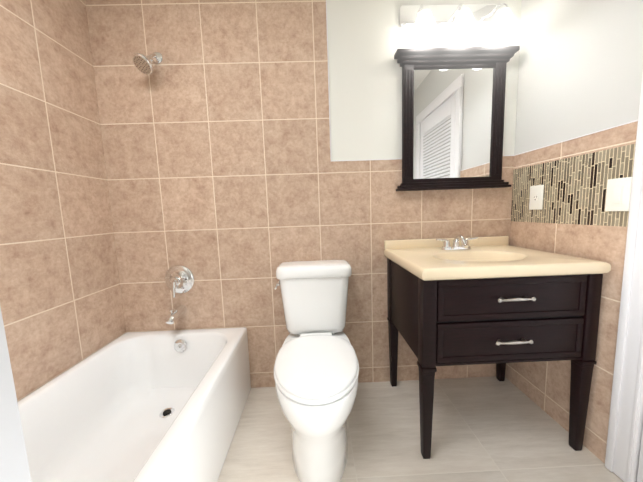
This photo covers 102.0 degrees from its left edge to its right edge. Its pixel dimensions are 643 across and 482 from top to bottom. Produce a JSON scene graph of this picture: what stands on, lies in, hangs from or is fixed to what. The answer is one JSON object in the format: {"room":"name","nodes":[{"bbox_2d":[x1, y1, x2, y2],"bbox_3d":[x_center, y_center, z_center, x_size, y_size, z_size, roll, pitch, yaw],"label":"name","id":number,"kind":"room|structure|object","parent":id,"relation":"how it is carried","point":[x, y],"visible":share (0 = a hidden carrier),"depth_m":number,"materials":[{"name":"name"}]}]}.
{"room":"bathroom","nodes":[
{"label":"bathroom","id":0,"kind":"room"},
{"bbox_2d":[0,0,125,401],"bbox_3d":[-1.256,-0.139,0.515,0.110,2.440,2.010,-2,6,-1],"label":"wall","id":1,"kind":"structure","parent":0,"point":[61,305],"depth_m":1.18,"materials":[{"name":"beige tile"}]},
{"bbox_2d":[217,376,623,481],"bbox_3d":[0.024,1.077,0.675,2.605,0.100,2.240,-2,6,-1],"label":"floor","id":2,"kind":"structure","parent":0,"point":[490,429],"depth_m":1.24,"materials":[{"name":"tile"}]},
{"bbox_2d":[18,327,250,481],"bbox_3d":[-0.802,0.827,0.868,0.735,0.408,1.517,-2,6,-1],"label":"bathtub","id":3,"kind":"object","parent":2,"relation":"on","point":[157,406],"visible":1,"depth_m":1.20,"materials":[{"name":"white ceramic"}]},
{"bbox_2d":[274,259,358,481],"bbox_3d":[-0.026,0.552,1.257,0.417,0.813,0.717,-2,6,-1],"label":"toilet","id":4,"kind":"object","parent":2,"relation":"on","point":[316,369],"visible":1,"depth_m":1.09,"materials":[{"name":"white ceramic"}]},
{"bbox_2d":[384,235,610,458],"bbox_3d":[0.774,0.449,1.337,0.755,0.944,0.575,-2,6,-1],"label":"bathroom vanity","id":5,"kind":"object","parent":2,"relation":"on","point":[499,302],"visible":1,"depth_m":1.08,"materials":[{"name":"brown wood"}]},
{"bbox_2d":[327,0,521,160],"bbox_3d":[-0.045,-0.302,1.592,2.605,2.440,0.110,-2,6,-1],"label":"wall","id":6,"kind":"structure","parent":0,"point":[367,39],"depth_m":1.48,"materials":[{"name":"white paint"}]},
{"bbox_2d":[85,0,513,387],"bbox_3d":[-0.038,-0.295,1.532,2.375,2.440,0.012,-2,6,-1],"label":"wall tile","id":7,"kind":"structure","parent":6,"relation":"attached to","point":[232,186],"depth_m":1.52,"materials":[{"name":"beige tile"}]},
{"bbox_2d":[132,52,162,74],"bbox_3d":[-0.916,-0.949,1.359,0.097,0.153,0.146,-2,6,-1],"label":"shower head","id":8,"kind":"object","parent":7,"relation":"attached to","point":[143,64],"visible":1,"depth_m":1.33},
{"bbox_2d":[166,305,186,323],"bbox_3d":[-0.850,0.425,1.511,0.060,0.079,0.151,-2,6,-1],"label":"tub spout","id":9,"kind":"object","parent":7,"relation":"attached to","point":[175,314],"visible":1,"depth_m":1.49,"materials":[{"name":"silver metal"}]},
{"bbox_2d":[165,265,193,297],"bbox_3d":[-0.852,0.235,1.523,0.172,0.172,0.086,-2,6,-1],"label":"shower valve","id":10,"kind":"object","parent":7,"relation":"attached to","point":[179,278],"visible":1,"depth_m":1.55,"materials":[{"name":"silver metal"}]},
{"bbox_2d":[394,46,519,190],"bbox_3d":[0.750,-0.673,1.470,0.666,0.749,0.064,-2,6,-1],"label":"mirror","id":11,"kind":"object","parent":6,"relation":"attached to","point":[453,104],"visible":1,"depth_m":1.48,"materials":[{"name":"brown wood"}]},
{"bbox_2d":[399,3,519,47],"bbox_3d":[0.736,-1.173,1.364,0.600,0.241,0.186,-2,6,-1],"label":"vanity light bar","id":12,"kind":"object","parent":6,"relation":"attached to","point":[463,21],"visible":1,"depth_m":1.40,"materials":[{"name":"white glass"}]},
{"bbox_2d":[514,0,642,154],"bbox_3d":[1.228,-0.224,0.504,0.110,2.440,2.130,-2,6,-1],"label":"wall","id":13,"kind":"structure","parent":0,"point":[580,69],"depth_m":1.17,"materials":[{"name":"grey paint"}]},
{"bbox_2d":[505,120,637,463],"bbox_3d":[1.168,0.217,1.308,0.012,1.389,0.606,-2,6,-1],"label":"wall tile","id":14,"kind":"structure","parent":13,"relation":"attached to","point":[573,217],"depth_m":1.16,"materials":[{"name":"tile"}]},
{"bbox_2d":[529,185,543,209],"bbox_3d":[1.140,-0.231,1.384,0.009,0.127,0.082,-2,6,-1],"label":"outlet","id":15,"kind":"object","parent":14,"relation":"attached to","point":[536,197],"visible":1,"depth_m":1.38,"materials":[{"name":"white plastic"}]},
{"bbox_2d":[605,177,631,210],"bbox_3d":[1.147,-0.179,1.009,0.014,0.127,0.082,-2,6,-1],"label":"light switch","id":16,"kind":"object","parent":14,"relation":"attached to","point":[618,195],"visible":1,"depth_m":1.00,"materials":[{"name":"white plastic"}]},
{"bbox_2d":[605,74,642,481],"bbox_3d":[1.151,-0.064,0.519,0.054,2.116,0.908,-2,6,-1],"label":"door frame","id":17,"kind":"structure","parent":13,"relation":"in","point":[624,456],"depth_m":0.98,"materials":[{"name":"white"}]},
{"bbox_3d":[0.005,-0.067,-0.514,2.605,2.440,0.110,-2,6,-1],"label":"wall","id":18,"kind":"structure","parent":0,"visible":0},
{"bbox_2d":[0,307,31,481],"bbox_3d":[-0.409,0.092,-0.057,0.040,2.030,0.760,-2,6,-1],"label":"entry door","id":19,"kind":"structure","parent":18,"relation":"in","point":[14,465],"depth_m":0.33,"materials":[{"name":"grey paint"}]}
]}

